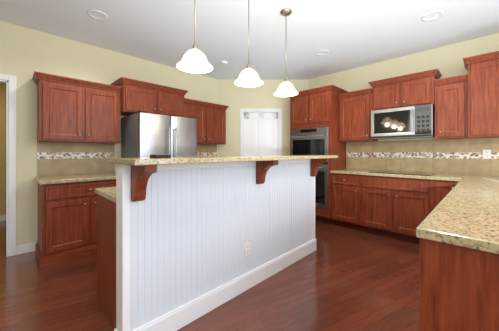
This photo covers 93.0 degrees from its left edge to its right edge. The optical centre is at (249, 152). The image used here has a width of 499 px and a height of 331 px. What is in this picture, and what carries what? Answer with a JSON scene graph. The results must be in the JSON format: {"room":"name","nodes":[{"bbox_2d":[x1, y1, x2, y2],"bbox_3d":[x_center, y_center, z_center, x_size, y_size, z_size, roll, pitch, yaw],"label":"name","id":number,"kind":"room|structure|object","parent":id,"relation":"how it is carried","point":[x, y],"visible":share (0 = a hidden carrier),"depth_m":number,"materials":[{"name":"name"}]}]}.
{"room":"kitchen","nodes":[
{"label":"kitchen","id":0,"kind":"room"},
{"bbox_2d":[0,83,5,215],"bbox_3d":[-4.781,-0.147,3.848,0.120,2.724,3.200,0,0,45],"label":"wall","id":1,"kind":"structure","parent":0,"point":[2,149],"depth_m":4.18,"materials":[{"name":"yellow paint"}]},
{"bbox_2d":[0,215,5,221],"bbox_3d":[-4.776,1.165,3.758,0.015,0.100,3.080,0,0,45],"label":"baseboard","id":2,"kind":"structure","parent":1,"relation":"attached to","point":[2,217],"depth_m":4.18,"materials":[{"name":"white paint"}]},
{"bbox_2d":[0,21,217,254],"bbox_3d":[-2.046,-0.147,3.605,0.134,2.724,6.720,0,0,45],"label":"wall","id":3,"kind":"structure","parent":0,"point":[25,53],"depth_m":3.05,"materials":[{"name":"beige paint"}]},
{"bbox_2d":[0,73,15,256],"bbox_3d":[-3.174,0.158,2.473,0.138,2.115,1.055,0,0,45],"label":"door frame","id":4,"kind":"structure","parent":3,"relation":"attached to","point":[10,83],"depth_m":2.76,"materials":[{"name":"white paint"}]},
{"bbox_2d":[32,71,121,143],"bbox_3d":[-2.216,-0.518,3.092,0.371,0.777,0.898,0,0,45],"label":"upper cabinet","id":5,"kind":"object","parent":3,"relation":"attached to","point":[71,110],"visible":1,"depth_m":2.95,"materials":[{"name":"brown wood"}]},
{"bbox_2d":[111,77,187,116],"bbox_3d":[-1.531,-0.786,3.701,0.481,0.452,1.014,0,0,45],"label":"upper cabinet","id":6,"kind":"object","parent":3,"relation":"attached to","point":[138,95],"visible":0.96,"depth_m":3.48,"materials":[{"name":"brown wood"}]},
{"bbox_2d":[184,98,228,144],"bbox_3d":[-0.881,-0.531,4.430,0.371,0.752,0.995,0,0,45],"label":"upper cabinet","id":7,"kind":"object","parent":3,"relation":"attached to","point":[211,123],"visible":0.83,"depth_m":4.34,"materials":[{"name":"brown wood"}]},
{"bbox_2d":[0,221,419,330],"bbox_3d":[-0.381,1.245,1.871,9.140,0.060,6.860,0,0,45],"label":"floor","id":8,"kind":"structure","parent":0,"point":[340,278],"depth_m":2.02,"materials":[{"name":"brown wood"}]},
{"bbox_2d":[35,179,115,267],"bbox_3d":[-2.104,0.778,3.006,0.651,0.874,0.879,0,0,45],"label":"base cabinet","id":9,"kind":"object","parent":8,"relation":"on","point":[67,221],"visible":0.75,"depth_m":2.67,"materials":[{"name":"brown wood"}]},
{"bbox_2d":[35,172,115,184],"bbox_3d":[-2.102,0.321,3.006,0.635,0.040,0.883,0,0,45],"label":"countertop","id":10,"kind":"structure","parent":9,"relation":"on","point":[44,180],"depth_m":2.82,"materials":[{"name":"stone"}]},
{"bbox_2d":[121,111,196,157],"bbox_3d":[-1.354,0.338,3.592,0.831,1.755,0.850,0,0,45],"label":"refrigerator","id":11,"kind":"object","parent":8,"relation":"on","point":[144,134],"visible":0.38,"depth_m":3.30,"materials":[{"name":"grey metal"}]},
{"bbox_2d":[114,158,328,330],"bbox_3d":[0.069,0.641,2.135,0.326,1.148,2.234,0,0,45],"label":"kitchen island","id":12,"kind":"object","parent":8,"relation":"on","point":[185,233],"visible":0.85,"depth_m":1.77,"materials":[{"name":"white"}]},
{"bbox_2d":[110,155,337,165],"bbox_3d":[0.088,0.051,2.116,0.420,0.032,2.270,0,0,45],"label":"bar","id":13,"kind":"object","parent":12,"relation":"on","point":[139,161],"visible":1,"depth_m":1.51,"materials":[{"name":"stone"}]},
{"bbox_2d":[150,154,170,157],"bbox_3d":[-0.558,0.024,1.482,0.070,0.022,0.100,0,0,37],"label":"stack","id":14,"kind":"object","parent":13,"relation":"on","point":[160,155],"visible":0.98,"depth_m":1.45,"materials":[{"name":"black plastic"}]},
{"bbox_2d":[244,241,249,255],"bbox_3d":[-0.018,0.860,2.110,0.008,0.115,0.070,0,0,45],"label":"outlet","id":15,"kind":"object","parent":12,"relation":"attached to","point":[246,248],"visible":1,"depth_m":2.10,"materials":[{"name":"white"}]},
{"bbox_2d":[289,85,347,223],"bbox_3d":[1.258,0.054,4.419,0.909,2.322,0.651,0,0,45],"label":"tall cabinet","id":16,"kind":"object","parent":8,"relation":"on","point":[318,107],"visible":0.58,"depth_m":4.11,"materials":[{"name":"brown wood"}]},
{"bbox_2d":[291,127,328,208],"bbox_3d":[1.145,0.264,4.306,0.730,1.378,0.431,0,0,45],"label":"double wall oven","id":17,"kind":"object","parent":16,"relation":"in","point":[311,141],"visible":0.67,"depth_m":4.06,"materials":[{"name":"silver metal"}]},
{"bbox_2d":[331,173,358,229],"bbox_3d":[1.729,0.778,3.972,0.470,0.874,0.620,0,0,45],"label":"base cabinet","id":18,"kind":"object","parent":8,"relation":"on","point":[344,187],"depth_m":3.76,"materials":[{"name":"brown wood"}]},
{"bbox_2d":[359,175,430,243],"bbox_3d":[2.203,0.778,3.499,0.870,0.874,0.620,0,0,45],"label":"base cabinet","id":19,"kind":"object","parent":8,"relation":"on","point":[399,208],"depth_m":3.29,"materials":[{"name":"brown wood"}]},
{"bbox_2d":[431,180,458,211],"bbox_3d":[2.603,0.778,3.100,0.260,0.874,0.620,0,0,45],"label":"base cabinet","id":20,"kind":"object","parent":8,"relation":"on","point":[439,188],"depth_m":2.92,"materials":[{"name":"brown wood"}]},
{"bbox_3d":[1.801,0.778,1.656,0.651,0.874,2.550,0,0,45],"label":"base cabinet","id":21,"kind":"object","parent":8,"relation":"on","visible":0},
{"bbox_2d":[330,169,461,180],"bbox_3d":[2.114,0.321,3.563,1.586,0.040,0.635,0,0,45],"label":"countertop","id":22,"kind":"structure","parent":21,"relation":"on","point":[438,176],"depth_m":3.23,"materials":[{"name":"stone"}]},
{"bbox_2d":[370,170,435,175],"bbox_3d":[2.220,0.297,3.464,0.750,0.009,0.480,0,0,45],"label":"cooktop","id":23,"kind":"object","parent":22,"relation":"in","point":[405,172],"visible":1,"depth_m":3.43,"materials":[{"name":"black glass"}]},
{"bbox_2d":[416,174,498,253],"bbox_3d":[2.024,0.321,1.845,0.666,0.040,3.192,0,0,45],"label":"countertop","id":24,"kind":"structure","parent":21,"relation":"on","point":[464,213],"depth_m":1.09,"materials":[{"name":"stone"}]},
{"bbox_2d":[420,238,498,330],"bbox_3d":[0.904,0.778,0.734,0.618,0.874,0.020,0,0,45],"label":"base cabinet","id":25,"kind":"object","parent":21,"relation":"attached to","point":[459,288],"visible":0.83,"depth_m":0.87,"materials":[{"name":"brown wood"}]},
{"bbox_3d":[-0.285,0.778,2.511,0.704,0.874,2.138,0,0,45],"label":"kitchen island","id":26,"kind":"object","parent":8,"relation":"on","visible":0},
{"bbox_2d":[94,186,115,202],"bbox_3d":[-0.281,0.321,2.504,0.688,0.039,2.182,0,0,45],"label":"island countertop","id":27,"kind":"structure","parent":26,"relation":"on","point":[108,193],"depth_m":1.81,"materials":[{"name":"stone"}]},
{"bbox_2d":[97,194,115,328],"bbox_3d":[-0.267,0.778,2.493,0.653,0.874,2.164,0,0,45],"label":"panel","id":28,"kind":"object","parent":26,"relation":"attached to","point":[106,253],"visible":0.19,"depth_m":1.76,"materials":[{"name":"brown wood"}]},
{"bbox_2d":[0,0,498,79],"bbox_3d":[-0.381,-1.549,1.871,9.140,0.080,6.860,0,0,45],"label":"ceiling","id":29,"kind":"structure","parent":0,"point":[349,34],"depth_m":2.89,"materials":[{"name":"white paint"}]},
{"bbox_2d":[87,10,107,20],"bbox_3d":[-1.669,-1.528,2.606,0.196,0.051,0.196,0,0,45],"label":"recessed light","id":30,"kind":"object","parent":29,"relation":"in","point":[104,14],"visible":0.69,"depth_m":2.59,"materials":[{"name":"white paint"}]},
{"bbox_2d":[176,0,212,73],"bbox_3d":[-0.402,-1.067,1.751,0.266,0.884,0.266,0,0,45],"label":"pendant light","id":31,"kind":"object","parent":29,"relation":"hanging from","point":[194,59],"visible":1,"depth_m":1.75,"materials":[{"name":"white glass"}]},
{"bbox_2d":[234,0,262,86],"bbox_3d":[-0.007,-1.067,2.147,0.266,0.884,0.266,0,0,45],"label":"pendant light","id":32,"kind":"object","parent":29,"relation":"hanging from","point":[248,76],"visible":1,"depth_m":2.14,"materials":[{"name":"white glass"}]},
{"bbox_2d":[274,8,298,96],"bbox_3d":[0.393,-1.067,2.547,0.266,0.884,0.266,0,0,45],"label":"pendant light","id":33,"kind":"object","parent":29,"relation":"hanging from","point":[286,88],"visible":1,"depth_m":2.52,"materials":[{"name":"white glass"}]},
{"bbox_2d":[316,50,328,55],"bbox_3d":[1.103,-1.528,3.584,0.196,0.051,0.196,0,0,45],"label":"recessed light","id":34,"kind":"object","parent":29,"relation":"in","point":[322,54],"visible":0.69,"depth_m":3.57,"materials":[{"name":"white paint"}]},
{"bbox_2d":[421,11,443,20],"bbox_3d":[2.022,-1.528,2.623,0.196,0.051,0.196,0,0,45],"label":"recessed light","id":35,"kind":"object","parent":29,"relation":"in","point":[440,15],"visible":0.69,"depth_m":2.60,"materials":[{"name":"white paint"}]},
{"bbox_2d":[218,80,307,155],"bbox_3d":[0.281,-0.147,4.975,1.881,2.724,0.110,0,0,0],"label":"wall","id":36,"kind":"structure","parent":0,"point":[233,97],"depth_m":4.92,"materials":[{"name":"beige paint"}]},
{"bbox_2d":[240,108,281,155],"bbox_3d":[0.241,0.154,4.966,0.864,2.122,0.128,0,0,0],"label":"door frame","id":37,"kind":"structure","parent":36,"relation":"attached to","point":[260,110],"depth_m":4.90,"materials":[{"name":"white paint"}]},
{"bbox_2d":[244,113,277,155],"bbox_3d":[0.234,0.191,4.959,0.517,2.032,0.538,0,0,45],"label":"pantry door","id":38,"kind":"structure","parent":36,"relation":"in","point":[260,134],"depth_m":4.95,"materials":[{"name":"white paint"}]},
{"bbox_2d":[308,33,498,175],"bbox_3d":[2.724,-0.147,3.495,6.800,2.724,0.134,0,0,45],"label":"wall","id":39,"kind":"structure","parent":0,"point":[455,156],"depth_m":3.53,"materials":[{"name":"stone"}]},
{"bbox_2d":[338,88,377,141],"bbox_3d":[1.841,-0.596,4.035,0.540,0.822,0.371,0,0,45],"label":"upper cabinet","id":40,"kind":"object","parent":39,"relation":"attached to","point":[355,108],"visible":0.96,"depth_m":3.92,"materials":[{"name":"brown wood"}]},
{"bbox_2d":[368,69,441,110],"bbox_3d":[2.311,-0.877,3.566,0.871,0.460,0.371,0,0,45],"label":"upper cabinet","id":41,"kind":"object","parent":39,"relation":"attached to","point":[414,89],"visible":0.96,"depth_m":3.41,"materials":[{"name":"brown wood"}]},
{"bbox_2d":[371,104,434,139],"bbox_3d":[2.277,-0.426,3.531,0.760,0.433,0.469,0,0,45],"label":"microwave","id":42,"kind":"object","parent":41,"relation":"attached to","point":[412,122],"visible":0.98,"depth_m":3.36,"materials":[{"name":"silver metal"}]},
{"bbox_2d":[434,74,467,138],"bbox_3d":[2.706,-0.576,3.172,0.328,0.782,0.371,0,0,45],"label":"upper cabinet","id":43,"kind":"object","parent":39,"relation":"attached to","point":[451,107],"visible":0.96,"depth_m":3.06,"materials":[{"name":"brown wood"}]},
{"bbox_2d":[463,51,498,137],"bbox_3d":[3.129,-0.671,2.707,1.009,0.972,0.431,0,0,45],"label":"upper cabinet","id":44,"kind":"object","parent":39,"relation":"attached to","point":[483,95],"visible":1,"depth_m":2.81,"materials":[{"name":"brown wood"}]},
{"bbox_2d":[483,150,490,158],"bbox_3d":[3.064,0.025,3.057,0.075,0.115,0.008,0,0,45],"label":"outlet","id":45,"kind":"object","parent":39,"relation":"attached to","point":[486,154],"visible":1,"depth_m":3.06,"materials":[{"name":"white plastic"}]}
]}

